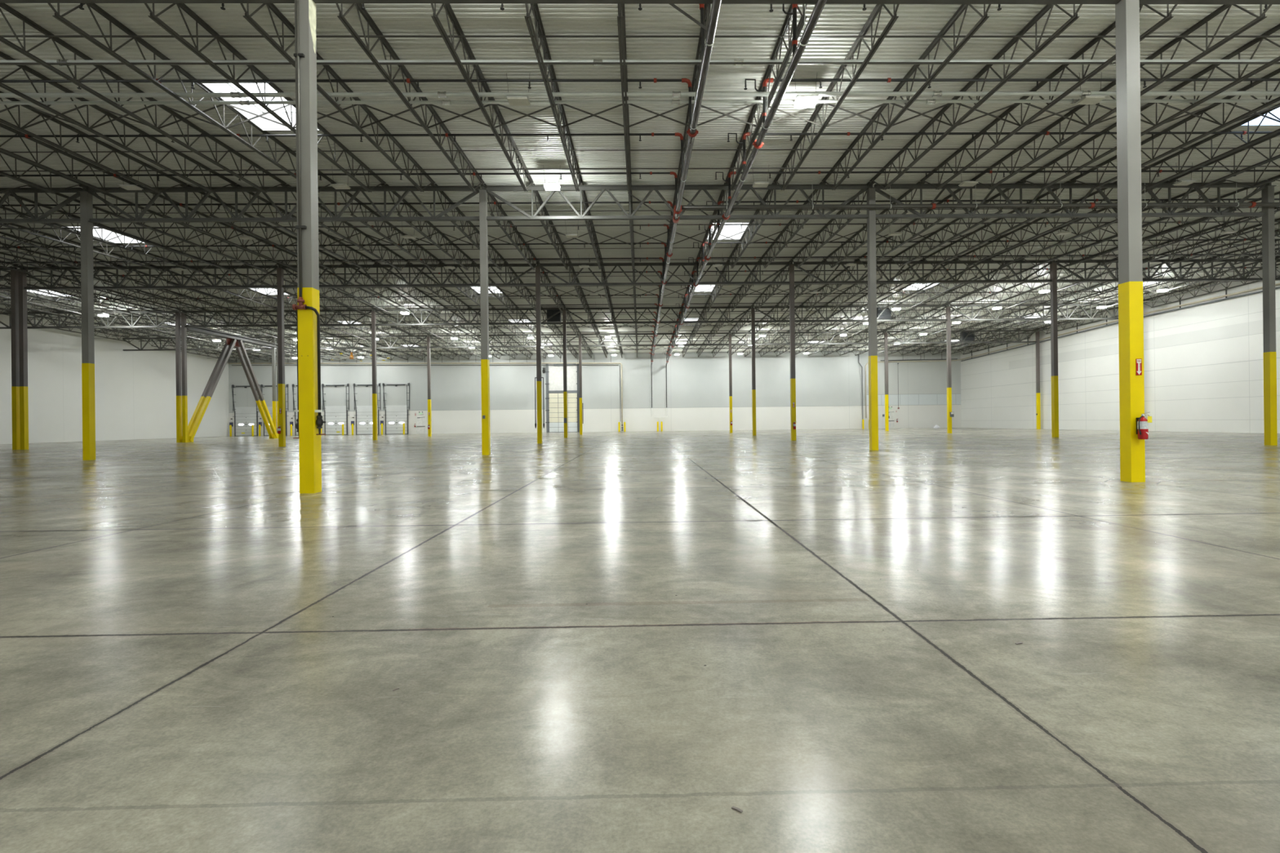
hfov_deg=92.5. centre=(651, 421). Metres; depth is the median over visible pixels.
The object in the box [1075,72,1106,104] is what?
light
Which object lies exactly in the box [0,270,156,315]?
joist
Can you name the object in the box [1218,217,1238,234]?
light
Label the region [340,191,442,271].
joist
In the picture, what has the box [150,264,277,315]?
joist
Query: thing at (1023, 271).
joist
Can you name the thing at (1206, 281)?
bridging angle
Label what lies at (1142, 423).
fire extinguisher
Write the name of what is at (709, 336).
joist
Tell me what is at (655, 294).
branch
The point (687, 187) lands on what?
girder
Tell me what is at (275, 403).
steel column
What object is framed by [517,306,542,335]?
joist
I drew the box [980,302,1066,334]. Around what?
joist
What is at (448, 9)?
joist
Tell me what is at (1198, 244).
bridging angle
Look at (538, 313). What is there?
steel column
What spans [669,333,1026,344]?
branch
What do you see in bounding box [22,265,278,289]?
girder
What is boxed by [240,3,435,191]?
joist
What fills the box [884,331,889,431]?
steel column
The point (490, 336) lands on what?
joist
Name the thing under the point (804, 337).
joist
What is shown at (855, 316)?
skylight
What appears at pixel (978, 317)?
joist
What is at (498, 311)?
joist
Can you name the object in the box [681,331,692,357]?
joist
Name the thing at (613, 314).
joist
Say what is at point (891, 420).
door
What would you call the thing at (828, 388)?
wall
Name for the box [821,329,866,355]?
joist
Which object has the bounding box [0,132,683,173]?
branch
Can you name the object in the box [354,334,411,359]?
joist
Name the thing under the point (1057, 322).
branch
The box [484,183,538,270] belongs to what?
joist
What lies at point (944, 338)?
branch
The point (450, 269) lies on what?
joist
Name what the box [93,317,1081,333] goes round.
cross bridging
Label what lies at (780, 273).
joist
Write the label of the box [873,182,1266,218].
girder
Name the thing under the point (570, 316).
joist
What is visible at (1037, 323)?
bridging angle
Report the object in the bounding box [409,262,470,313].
joist
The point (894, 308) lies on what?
light
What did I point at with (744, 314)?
joist
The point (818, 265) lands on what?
joist
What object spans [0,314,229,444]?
wall
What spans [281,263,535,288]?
girder
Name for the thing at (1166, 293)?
bridging angle
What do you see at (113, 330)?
joist
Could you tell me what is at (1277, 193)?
joist
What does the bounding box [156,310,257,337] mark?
joist
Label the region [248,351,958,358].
bridging angle
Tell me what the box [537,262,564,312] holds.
joist
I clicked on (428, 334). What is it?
joist
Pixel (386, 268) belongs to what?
joist
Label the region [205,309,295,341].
joist
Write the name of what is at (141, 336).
joist
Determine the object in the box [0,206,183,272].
joist
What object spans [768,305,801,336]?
joist
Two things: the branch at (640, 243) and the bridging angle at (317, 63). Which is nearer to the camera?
the bridging angle at (317, 63)
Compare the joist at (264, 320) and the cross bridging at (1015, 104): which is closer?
the cross bridging at (1015, 104)
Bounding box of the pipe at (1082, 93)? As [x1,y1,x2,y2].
[0,90,1279,97]
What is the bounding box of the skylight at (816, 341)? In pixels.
[807,340,826,342]
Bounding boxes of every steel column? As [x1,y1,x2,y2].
[9,266,28,449]
[77,187,95,460]
[175,311,193,442]
[269,337,278,438]
[276,265,285,446]
[292,0,325,493]
[371,309,377,439]
[426,335,431,436]
[477,186,490,455]
[534,263,544,443]
[562,307,567,437]
[578,334,583,434]
[728,332,732,432]
[751,306,755,435]
[788,262,795,440]
[866,184,878,450]
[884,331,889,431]
[946,304,954,433]
[1035,331,1040,429]
[1049,260,1058,437]
[1115,0,1145,482]
[1261,182,1277,445]
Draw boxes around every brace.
[180,324,278,441]
[627,192,673,224]
[634,268,662,288]
[663,267,693,288]
[669,4,707,31]
[682,196,720,224]
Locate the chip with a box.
[731,806,742,813]
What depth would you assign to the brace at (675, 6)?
11.90 m
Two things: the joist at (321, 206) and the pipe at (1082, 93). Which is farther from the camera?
the joist at (321, 206)
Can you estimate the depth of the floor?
3.38 m
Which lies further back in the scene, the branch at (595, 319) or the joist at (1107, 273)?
the branch at (595, 319)
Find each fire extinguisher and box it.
[276,425,280,433]
[1136,412,1151,439]
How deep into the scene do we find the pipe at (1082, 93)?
15.99 m
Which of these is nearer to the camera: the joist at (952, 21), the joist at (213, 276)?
the joist at (952, 21)
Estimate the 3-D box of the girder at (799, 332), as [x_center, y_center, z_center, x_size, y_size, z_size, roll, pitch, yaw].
[15.940,-8.498,62.504,15.778,1.302,0.207,-1,0,-1]
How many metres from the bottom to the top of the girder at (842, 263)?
1.302 m
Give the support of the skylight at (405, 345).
attached to the ceiling
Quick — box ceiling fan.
[320,344,390,361]
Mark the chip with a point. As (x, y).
(735, 808)
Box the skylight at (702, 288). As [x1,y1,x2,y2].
[690,281,716,292]
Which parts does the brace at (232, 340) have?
gusset plate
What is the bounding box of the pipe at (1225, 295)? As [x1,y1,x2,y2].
[960,282,1279,361]
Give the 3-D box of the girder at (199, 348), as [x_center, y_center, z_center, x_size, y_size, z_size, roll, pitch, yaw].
[-45.371,-7.796,61.370,15.042,1.302,0.207,-1,0,-1]
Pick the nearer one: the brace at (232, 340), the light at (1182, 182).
the light at (1182, 182)
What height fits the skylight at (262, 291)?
0.744 m
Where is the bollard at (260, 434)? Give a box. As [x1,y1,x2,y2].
[258,424,261,435]
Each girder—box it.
[0,0,294,3]
[0,187,82,223]
[0,266,17,289]
[0,311,178,328]
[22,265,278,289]
[88,186,479,222]
[122,336,274,351]
[183,309,372,327]
[276,334,427,349]
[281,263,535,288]
[312,0,1120,4]
[374,307,562,325]
[429,333,578,348]
[486,183,868,221]
[539,262,789,285]
[565,306,751,324]
[581,332,728,346]
[731,331,884,345]
[754,304,946,322]
[793,260,1051,284]
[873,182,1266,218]
[887,329,1036,343]
[949,302,1118,320]
[1054,258,1279,282]
[1139,0,1279,4]
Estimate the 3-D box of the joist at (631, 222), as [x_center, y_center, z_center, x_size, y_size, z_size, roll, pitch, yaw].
[-0.989,-9.104,30.382,0.152,0.796,12.692,-1,1,-1]
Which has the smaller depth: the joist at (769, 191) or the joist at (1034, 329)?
the joist at (769, 191)
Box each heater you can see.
[546,308,564,322]
[876,306,891,319]
[960,332,974,342]
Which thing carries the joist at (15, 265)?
attached to the ceiling
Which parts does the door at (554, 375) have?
post, post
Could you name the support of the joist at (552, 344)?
on the girder at (519, 335)
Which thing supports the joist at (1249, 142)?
on the girder at (1141, 2)
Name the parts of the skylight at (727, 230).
frame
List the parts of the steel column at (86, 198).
cap plate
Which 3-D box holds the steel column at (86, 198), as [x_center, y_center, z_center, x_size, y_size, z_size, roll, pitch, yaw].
[-21.771,-3.749,23.631,0.361,10.455,0.344,-1,0,-1]
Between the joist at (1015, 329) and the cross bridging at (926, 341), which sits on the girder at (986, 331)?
the joist at (1015, 329)
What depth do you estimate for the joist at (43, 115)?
19.39 m
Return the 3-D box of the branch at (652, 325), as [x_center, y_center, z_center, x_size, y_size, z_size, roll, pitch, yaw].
[-26.152,-8.072,57.040,52.903,1.338,0.104,-1,0,-1]
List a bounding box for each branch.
[0,78,692,127]
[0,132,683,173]
[0,171,677,205]
[0,200,672,232]
[0,223,669,252]
[0,242,666,266]
[0,257,663,279]
[0,271,662,289]
[0,293,658,312]
[0,303,657,318]
[27,311,657,324]
[28,284,660,301]
[48,319,655,328]
[79,3,704,60]
[101,324,654,333]
[111,330,653,336]
[149,336,653,344]
[164,341,653,351]
[233,349,652,357]
[262,352,651,363]
[663,346,974,357]
[664,349,963,355]
[668,328,1023,341]
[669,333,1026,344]
[670,321,1068,335]
[670,337,1005,351]
[673,307,1118,324]
[674,315,1093,332]
[678,290,1187,309]
[679,299,1153,318]
[680,281,1173,300]
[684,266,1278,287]
[688,253,1279,279]
[693,238,1279,265]
[698,221,1262,248]
[706,198,1279,229]
[715,169,1279,204]
[727,130,1279,171]
[744,77,1279,124]
[768,4,1267,56]
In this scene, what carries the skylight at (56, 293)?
attached to the ceiling
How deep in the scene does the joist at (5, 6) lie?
16.09 m
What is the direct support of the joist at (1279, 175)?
on the steel column at (1270, 426)
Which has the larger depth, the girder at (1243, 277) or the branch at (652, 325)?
the branch at (652, 325)
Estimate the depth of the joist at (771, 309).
55.01 m
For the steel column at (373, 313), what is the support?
on the floor
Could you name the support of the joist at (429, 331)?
on the girder at (519, 335)
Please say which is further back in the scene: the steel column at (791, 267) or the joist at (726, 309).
the joist at (726, 309)
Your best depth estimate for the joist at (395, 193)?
29.02 m
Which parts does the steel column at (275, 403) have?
gusset plate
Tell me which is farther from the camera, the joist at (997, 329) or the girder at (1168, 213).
the joist at (997, 329)
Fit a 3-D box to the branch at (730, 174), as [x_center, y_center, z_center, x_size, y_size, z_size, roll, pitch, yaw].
[13.977,-8.678,22.789,23.319,1.343,0.122,-1,0,-1]
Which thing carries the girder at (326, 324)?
attached to the steel column at (182, 436)
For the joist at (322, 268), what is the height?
0.796 m
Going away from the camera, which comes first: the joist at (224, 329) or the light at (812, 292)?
the light at (812, 292)
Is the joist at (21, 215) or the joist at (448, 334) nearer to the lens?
the joist at (21, 215)
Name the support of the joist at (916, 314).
on the girder at (799, 332)
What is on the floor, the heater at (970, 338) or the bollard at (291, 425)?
the bollard at (291, 425)
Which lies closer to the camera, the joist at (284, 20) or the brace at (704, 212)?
the joist at (284, 20)
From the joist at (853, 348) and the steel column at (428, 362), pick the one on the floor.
the steel column at (428, 362)
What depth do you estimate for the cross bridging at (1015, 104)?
17.65 m
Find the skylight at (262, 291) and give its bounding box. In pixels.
[240,284,288,294]
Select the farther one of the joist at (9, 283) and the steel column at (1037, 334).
the steel column at (1037, 334)
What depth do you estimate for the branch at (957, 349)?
76.94 m
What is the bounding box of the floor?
[0,427,1279,852]
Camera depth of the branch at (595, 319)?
53.93 m
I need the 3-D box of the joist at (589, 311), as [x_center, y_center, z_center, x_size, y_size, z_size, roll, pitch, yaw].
[-5.266,-8.783,55.744,0.152,0.796,12.692,-1,-1,-1]
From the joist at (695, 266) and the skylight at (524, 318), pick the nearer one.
the joist at (695, 266)
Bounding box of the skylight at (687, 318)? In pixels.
[684,317,698,320]
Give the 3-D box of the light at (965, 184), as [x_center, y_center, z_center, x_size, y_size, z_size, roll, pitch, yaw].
[11.614,-9.072,22.473,0.616,0.774,0.390,-1,0,-1]
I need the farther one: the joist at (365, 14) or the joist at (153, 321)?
the joist at (153, 321)
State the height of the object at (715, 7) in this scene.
8.286 m
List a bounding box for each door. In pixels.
[231,384,259,435]
[260,383,288,435]
[291,383,297,435]
[321,383,349,435]
[352,382,381,435]
[382,382,409,434]
[416,417,426,434]
[545,363,579,432]
[888,411,894,428]
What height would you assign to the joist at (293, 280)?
0.796 m
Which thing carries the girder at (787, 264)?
on the steel column at (538, 313)
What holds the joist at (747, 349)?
on the girder at (799, 332)
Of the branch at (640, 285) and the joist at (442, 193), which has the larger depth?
the branch at (640, 285)
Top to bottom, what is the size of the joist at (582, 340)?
0.796 m
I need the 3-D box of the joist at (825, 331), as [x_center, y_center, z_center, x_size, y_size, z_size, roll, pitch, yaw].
[17.788,-8.745,70.451,0.152,0.796,15.804,-1,-1,-1]
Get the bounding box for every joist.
[0,3,287,192]
[0,51,237,192]
[0,91,187,193]
[0,123,137,193]
[0,151,87,193]
[0,172,36,193]
[0,193,215,272]
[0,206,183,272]
[0,223,151,272]
[0,231,117,272]
[0,242,80,273]
[0,252,52,273]
[0,260,19,271]
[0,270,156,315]
[0,276,133,316]
[0,284,108,315]
[0,291,81,316]
[0,297,59,316]
[0,302,35,315]
[17,265,179,315]
[26,314,141,342]
[34,310,159,342]
[38,185,248,271]
[48,3,336,192]
[51,265,204,315]
[59,311,175,342]
[85,185,280,271]
[93,269,230,315]
[93,313,199,342]
[108,310,215,341]
[116,264,253,315]
[132,309,226,341]
[136,185,297,270]
[141,336,244,361]
[144,3,386,191]
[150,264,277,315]
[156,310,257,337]
[161,336,258,361]
[181,310,276,341]
[183,264,295,315]
[186,184,346,271]
[186,338,271,361]
[199,335,289,359]
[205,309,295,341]
[214,263,326,311]
[222,338,297,360]
[231,309,297,337]
[235,184,377,271]
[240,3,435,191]
[244,343,320,356]
[249,263,350,314]
[253,309,331,340]
[257,335,335,360]
[275,335,346,360]
[280,263,374,314]
[284,312,350,340]
[285,184,410,271]
[294,334,366,359]
[319,267,398,314]
[320,315,371,340]
[320,337,379,359]
[328,311,391,340]
[333,334,395,359]
[335,3,484,191]
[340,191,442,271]
[345,262,422,314]
[349,307,409,339]
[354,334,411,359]
[374,308,429,339]
[376,337,426,359]
[377,262,445,313]
[385,183,474,270]
[391,334,442,359]
[398,308,448,339]
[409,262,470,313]
[409,333,457,359]
[422,307,466,339]
[428,333,471,359]
[431,3,533,191]
[435,183,506,270]
[442,262,493,313]
[445,306,480,338]
[448,333,480,357]
[466,333,502,359]
[470,307,505,338]
[474,262,517,313]
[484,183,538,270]
[488,336,517,359]
[493,307,524,338]
[504,333,533,359]
[506,262,541,310]
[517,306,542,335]
[524,4,582,191]
[524,333,547,358]
[533,183,570,269]
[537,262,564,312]
[541,306,561,338]
[542,333,562,358]
[561,333,577,358]
[564,306,580,337]
[570,261,588,312]
[580,332,592,358]
[582,182,602,269]
[588,306,599,337]
[599,332,608,358]
[602,261,612,312]
[612,309,617,337]
[617,4,631,191]
[617,332,622,357]
[627,182,634,269]
[632,262,635,311]
[634,309,636,337]
[658,261,664,306]
[664,191,675,262]
[666,332,673,357]
[673,306,681,337]
[676,4,711,187]
[681,260,696,311]
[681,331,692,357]
[692,306,705,337]
[695,182,725,268]
[696,331,711,357]
[705,260,728,311]
[711,305,728,337]
[711,331,729,356]
[724,4,807,190]
[727,182,773,268]
[727,331,748,355]
[728,260,759,311]
[729,304,752,337]
[742,330,768,356]
[748,305,776,333]
[751,260,791,311]
[758,330,788,356]
[759,182,822,268]
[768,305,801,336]
[773,4,899,190]
[773,330,808,356]
[776,259,823,311]
[787,304,826,334]
[789,330,826,355]
[790,182,870,267]
[801,259,857,311]
[804,330,845,355]
[808,303,850,336]
[821,4,991,190]
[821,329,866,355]
[823,182,919,267]
[825,259,889,310]
[826,307,867,336]
[835,329,885,355]
[846,304,898,335]
[849,259,922,310]
[851,332,902,355]
[856,188,966,267]
[866,306,921,333]
[866,329,921,353]
[869,4,1082,190]
[876,258,955,310]
[883,329,942,355]
[884,302,948,335]
[888,181,1021,267]
[898,258,988,310]
[898,328,961,355]
[905,306,968,335]
[913,328,980,355]
[920,4,1177,189]
[922,181,1070,266]
[923,259,1020,309]
[924,303,992,335]
[927,328,999,355]
[942,306,1016,334]
[942,328,1017,354]
[947,258,1052,309]
[955,181,1117,266]
[957,328,1035,354]
[961,302,1042,334]
[969,4,1271,189]
[971,257,1084,309]
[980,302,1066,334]
[987,180,1169,266]
[995,257,1117,309]
[999,302,1089,334]
[1017,302,1113,334]
[1018,257,1148,309]
[1019,23,1279,189]
[1020,182,1217,266]
[1036,306,1118,333]
[1042,257,1179,307]
[1053,180,1267,266]
[1066,257,1212,308]
[1069,68,1279,188]
[1086,191,1279,266]
[1091,257,1243,307]
[1113,262,1262,304]
[1115,206,1279,263]
[1141,102,1279,188]
[1142,263,1279,307]
[1147,217,1279,265]
[1168,133,1279,188]
[1179,229,1279,265]
[1211,240,1279,265]
[1217,157,1279,188]
[1243,247,1279,262]
[1267,174,1279,182]
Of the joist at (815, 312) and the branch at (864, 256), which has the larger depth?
the joist at (815, 312)
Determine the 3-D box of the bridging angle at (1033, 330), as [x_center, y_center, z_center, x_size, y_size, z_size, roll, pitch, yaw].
[-6.597,-8.388,58.906,92.507,0.024,0.049,-1,0,-1]
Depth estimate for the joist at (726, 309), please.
55.66 m
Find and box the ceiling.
[0,3,1279,356]
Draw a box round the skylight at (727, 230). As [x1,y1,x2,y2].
[706,222,749,239]
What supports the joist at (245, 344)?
on the girder at (199, 348)
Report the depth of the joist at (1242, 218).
31.56 m
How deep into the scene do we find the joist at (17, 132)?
20.47 m
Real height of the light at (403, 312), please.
0.848 m
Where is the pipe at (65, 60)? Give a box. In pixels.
[0,58,1279,66]
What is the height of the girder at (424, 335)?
1.302 m
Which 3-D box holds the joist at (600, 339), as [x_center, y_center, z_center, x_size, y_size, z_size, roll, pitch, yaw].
[-5.526,-8.478,70.020,0.152,0.796,15.804,-1,-1,-1]
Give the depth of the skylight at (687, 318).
57.50 m
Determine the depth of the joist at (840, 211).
30.05 m
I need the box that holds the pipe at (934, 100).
[0,98,1279,105]
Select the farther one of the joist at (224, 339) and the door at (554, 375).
the door at (554, 375)
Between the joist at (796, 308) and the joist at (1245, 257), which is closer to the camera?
the joist at (1245, 257)
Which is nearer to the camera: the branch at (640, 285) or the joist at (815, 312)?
the branch at (640, 285)
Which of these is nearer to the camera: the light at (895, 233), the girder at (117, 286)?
the light at (895, 233)
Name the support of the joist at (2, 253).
on the girder at (35, 219)
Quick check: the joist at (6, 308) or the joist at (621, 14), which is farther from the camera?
the joist at (6, 308)
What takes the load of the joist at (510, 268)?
on the girder at (421, 323)
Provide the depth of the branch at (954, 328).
60.99 m
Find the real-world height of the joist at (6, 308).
0.796 m
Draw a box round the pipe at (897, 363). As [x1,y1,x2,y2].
[897,363,899,408]
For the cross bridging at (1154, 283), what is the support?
attached to the joist at (7, 305)
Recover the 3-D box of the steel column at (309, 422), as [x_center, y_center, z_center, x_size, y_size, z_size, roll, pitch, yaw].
[-6.284,-3.883,11.170,0.579,10.363,0.390,-1,0,-1]
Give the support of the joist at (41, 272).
attached to the ceiling
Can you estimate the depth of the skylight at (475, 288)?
44.56 m
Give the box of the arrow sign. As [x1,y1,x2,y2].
[1135,358,1142,375]
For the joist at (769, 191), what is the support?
on the girder at (687, 187)
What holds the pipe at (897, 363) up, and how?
attached to the wall at (828, 388)
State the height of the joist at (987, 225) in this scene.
0.796 m
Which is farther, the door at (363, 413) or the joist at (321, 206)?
the door at (363, 413)
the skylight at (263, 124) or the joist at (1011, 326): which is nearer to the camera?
the skylight at (263, 124)
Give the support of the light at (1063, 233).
hanging from the ceiling
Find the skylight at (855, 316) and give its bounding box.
[848,315,867,319]
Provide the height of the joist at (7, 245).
0.796 m
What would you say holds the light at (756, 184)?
hanging from the ceiling
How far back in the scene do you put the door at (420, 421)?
77.46 m
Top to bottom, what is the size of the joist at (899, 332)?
0.796 m
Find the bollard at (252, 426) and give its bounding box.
[251,424,253,435]
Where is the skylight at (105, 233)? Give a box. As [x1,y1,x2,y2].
[65,225,144,243]
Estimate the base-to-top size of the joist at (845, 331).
0.796 m
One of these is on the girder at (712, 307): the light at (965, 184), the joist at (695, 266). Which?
the joist at (695, 266)
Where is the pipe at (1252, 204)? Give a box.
[672,179,1279,223]
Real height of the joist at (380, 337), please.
0.796 m
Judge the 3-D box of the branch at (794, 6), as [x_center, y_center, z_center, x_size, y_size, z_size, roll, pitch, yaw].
[9.004,-8.424,13.154,13.014,1.343,0.122,-1,0,-1]
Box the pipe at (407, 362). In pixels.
[228,355,622,431]
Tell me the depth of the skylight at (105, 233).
31.22 m
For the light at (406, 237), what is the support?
hanging from the ceiling
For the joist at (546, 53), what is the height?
0.796 m
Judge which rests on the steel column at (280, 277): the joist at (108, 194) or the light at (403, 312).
the joist at (108, 194)
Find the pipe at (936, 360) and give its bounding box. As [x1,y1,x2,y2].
[857,355,960,419]
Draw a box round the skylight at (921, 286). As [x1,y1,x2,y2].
[901,280,942,290]
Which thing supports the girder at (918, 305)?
on the steel column at (949, 414)
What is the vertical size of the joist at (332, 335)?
0.796 m
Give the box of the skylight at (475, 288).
[467,283,502,293]
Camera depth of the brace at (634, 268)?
37.33 m
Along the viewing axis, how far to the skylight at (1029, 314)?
56.88 m
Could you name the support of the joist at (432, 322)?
on the girder at (519, 335)
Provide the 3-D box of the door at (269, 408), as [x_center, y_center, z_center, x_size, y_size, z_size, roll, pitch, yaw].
[-47.429,-1.460,76.922,3.383,6.492,0.488,-1,0,-1]
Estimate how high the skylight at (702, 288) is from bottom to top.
0.744 m
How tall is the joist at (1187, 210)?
0.796 m
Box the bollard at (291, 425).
[289,424,292,435]
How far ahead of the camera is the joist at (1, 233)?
31.74 m
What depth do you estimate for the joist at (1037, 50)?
16.11 m
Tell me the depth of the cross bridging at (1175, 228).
30.37 m
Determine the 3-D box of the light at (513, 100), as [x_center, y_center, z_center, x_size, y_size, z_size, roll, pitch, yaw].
[-3.508,-8.773,16.096,0.616,0.774,0.390,-1,0,-1]
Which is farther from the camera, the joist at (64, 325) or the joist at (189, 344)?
the joist at (189, 344)
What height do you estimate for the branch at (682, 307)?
1.342 m
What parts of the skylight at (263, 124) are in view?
frame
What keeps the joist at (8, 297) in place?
on the girder at (131, 326)
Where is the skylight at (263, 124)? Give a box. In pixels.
[200,82,320,130]
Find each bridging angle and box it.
[0,35,1279,37]
[0,62,1279,65]
[0,147,1279,152]
[0,165,1279,172]
[0,207,1279,214]
[0,221,1279,228]
[0,255,1279,264]
[0,280,1254,290]
[0,302,1118,311]
[1,271,1254,280]
[3,293,1171,302]
[11,244,1275,252]
[67,310,1106,319]
[93,317,1085,326]
[93,323,1050,332]
[103,329,1058,338]
[155,335,980,343]
[155,341,989,349]
[206,346,927,353]
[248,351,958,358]
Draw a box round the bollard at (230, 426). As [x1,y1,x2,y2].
[229,425,231,436]
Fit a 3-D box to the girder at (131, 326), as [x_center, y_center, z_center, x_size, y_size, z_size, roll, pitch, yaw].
[-45.139,-8.068,48.650,15.042,1.302,0.207,-1,0,-1]
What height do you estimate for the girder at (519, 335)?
1.302 m
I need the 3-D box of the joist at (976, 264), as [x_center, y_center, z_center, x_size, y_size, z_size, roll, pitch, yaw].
[20.277,-9.344,43.492,0.152,0.796,12.692,-1,-1,-1]
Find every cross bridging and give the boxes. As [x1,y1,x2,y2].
[0,102,1279,129]
[0,227,1279,249]
[0,283,1209,302]
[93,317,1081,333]
[199,341,992,354]
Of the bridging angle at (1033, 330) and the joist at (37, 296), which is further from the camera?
the bridging angle at (1033, 330)
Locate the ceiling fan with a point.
(351, 357)
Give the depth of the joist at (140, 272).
41.67 m
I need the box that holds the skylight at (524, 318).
[507,318,529,322]
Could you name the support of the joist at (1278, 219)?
on the girder at (1243, 277)
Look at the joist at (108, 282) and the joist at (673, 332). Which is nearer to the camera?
the joist at (108, 282)
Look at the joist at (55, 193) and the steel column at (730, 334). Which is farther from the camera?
the steel column at (730, 334)
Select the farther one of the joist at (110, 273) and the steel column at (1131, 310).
the joist at (110, 273)
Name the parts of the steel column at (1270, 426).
cap plate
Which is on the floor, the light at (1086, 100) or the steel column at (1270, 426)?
the steel column at (1270, 426)
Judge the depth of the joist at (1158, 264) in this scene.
44.29 m
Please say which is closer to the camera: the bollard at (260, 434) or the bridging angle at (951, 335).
the bridging angle at (951, 335)
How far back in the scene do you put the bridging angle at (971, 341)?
65.98 m
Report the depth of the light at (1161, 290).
42.59 m
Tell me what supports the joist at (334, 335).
on the girder at (424, 335)
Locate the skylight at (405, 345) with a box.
[400,344,419,346]
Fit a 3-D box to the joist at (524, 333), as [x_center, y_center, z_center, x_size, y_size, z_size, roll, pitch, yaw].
[-13.144,-8.391,69.879,0.152,0.796,15.804,-1,-1,-1]
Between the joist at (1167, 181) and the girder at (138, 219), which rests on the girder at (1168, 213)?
the joist at (1167, 181)
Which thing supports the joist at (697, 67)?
on the girder at (477, 2)
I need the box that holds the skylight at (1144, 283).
[1116,278,1166,288]
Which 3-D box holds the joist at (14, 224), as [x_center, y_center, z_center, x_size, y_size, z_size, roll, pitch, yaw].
[-29.558,-8.777,29.854,0.152,0.796,12.692,-1,1,-1]
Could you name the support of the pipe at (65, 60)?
attached to the joist at (1255, 185)
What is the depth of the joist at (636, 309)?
54.73 m
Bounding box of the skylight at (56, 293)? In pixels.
[26,286,71,296]
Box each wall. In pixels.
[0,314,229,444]
[228,349,960,435]
[960,265,1279,433]
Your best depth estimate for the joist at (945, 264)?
43.38 m
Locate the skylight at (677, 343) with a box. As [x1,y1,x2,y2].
[675,342,687,344]
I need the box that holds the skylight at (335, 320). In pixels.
[335,320,362,324]
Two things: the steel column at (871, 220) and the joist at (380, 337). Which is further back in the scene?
the joist at (380, 337)
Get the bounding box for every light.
[97,312,108,316]
[118,166,142,190]
[171,257,186,271]
[238,224,255,239]
[329,165,351,189]
[400,222,416,239]
[400,304,408,314]
[443,257,455,268]
[506,72,530,106]
[543,171,560,190]
[564,220,578,237]
[578,257,589,267]
[589,288,598,295]
[711,256,722,266]
[751,164,769,187]
[793,75,818,107]
[810,288,819,293]
[844,252,856,266]
[888,227,902,235]
[891,301,900,310]
[958,163,978,186]
[991,297,1001,309]
[1039,284,1049,293]
[1055,222,1072,235]
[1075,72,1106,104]
[1096,301,1106,308]
[1156,285,1168,292]
[1172,162,1196,185]
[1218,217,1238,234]
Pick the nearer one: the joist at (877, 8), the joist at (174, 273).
the joist at (877, 8)
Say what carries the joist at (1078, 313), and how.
on the girder at (986, 331)
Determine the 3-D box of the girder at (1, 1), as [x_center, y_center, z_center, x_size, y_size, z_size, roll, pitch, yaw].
[-13.960,-8.265,11.053,15.045,1.302,0.207,-1,0,-1]
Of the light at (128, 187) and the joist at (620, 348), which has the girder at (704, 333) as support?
the joist at (620, 348)
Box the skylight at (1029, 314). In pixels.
[1022,314,1045,318]
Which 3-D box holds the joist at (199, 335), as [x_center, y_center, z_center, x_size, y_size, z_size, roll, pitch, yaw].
[-45.520,-8.020,69.280,0.152,0.796,15.804,-1,-1,-1]
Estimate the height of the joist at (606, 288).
0.796 m
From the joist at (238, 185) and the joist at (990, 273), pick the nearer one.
the joist at (238, 185)
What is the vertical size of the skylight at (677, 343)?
0.741 m
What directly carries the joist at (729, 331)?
on the steel column at (730, 334)
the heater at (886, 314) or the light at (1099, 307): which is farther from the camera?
the heater at (886, 314)
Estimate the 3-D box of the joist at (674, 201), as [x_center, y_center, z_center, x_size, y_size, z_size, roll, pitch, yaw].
[0.915,-9.125,30.417,0.152,0.796,12.692,-1,1,-1]
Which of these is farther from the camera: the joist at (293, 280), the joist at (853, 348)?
the joist at (853, 348)
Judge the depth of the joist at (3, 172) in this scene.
22.94 m
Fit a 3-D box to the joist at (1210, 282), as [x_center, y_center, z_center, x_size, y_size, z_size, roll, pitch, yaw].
[39.963,-9.569,43.856,0.152,0.796,12.692,-1,-1,-1]
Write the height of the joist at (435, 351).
0.796 m
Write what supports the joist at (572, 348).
on the girder at (519, 335)
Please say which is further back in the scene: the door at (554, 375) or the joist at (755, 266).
the door at (554, 375)
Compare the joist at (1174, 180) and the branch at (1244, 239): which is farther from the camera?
the branch at (1244, 239)
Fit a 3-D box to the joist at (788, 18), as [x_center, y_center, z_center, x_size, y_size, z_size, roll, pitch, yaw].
[3.058,-8.887,17.732,0.152,0.796,12.692,-1,1,-1]
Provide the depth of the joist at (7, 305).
46.48 m
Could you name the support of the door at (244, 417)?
in the wall at (828, 388)
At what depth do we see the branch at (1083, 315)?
54.62 m
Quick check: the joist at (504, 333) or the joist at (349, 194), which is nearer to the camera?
the joist at (349, 194)
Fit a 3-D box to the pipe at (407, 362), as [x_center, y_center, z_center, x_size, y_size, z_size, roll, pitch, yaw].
[-28.332,-3.386,77.276,49.308,9.723,0.244,-1,0,-1]
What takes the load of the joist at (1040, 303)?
on the girder at (986, 331)
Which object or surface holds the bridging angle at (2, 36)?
attached to the joist
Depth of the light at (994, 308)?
48.09 m
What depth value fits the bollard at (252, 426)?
76.54 m
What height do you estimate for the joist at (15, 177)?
0.796 m
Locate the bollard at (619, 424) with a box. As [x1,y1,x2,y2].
[617,422,620,431]
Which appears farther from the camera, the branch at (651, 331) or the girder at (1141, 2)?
the branch at (651, 331)
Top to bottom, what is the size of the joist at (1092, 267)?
0.796 m

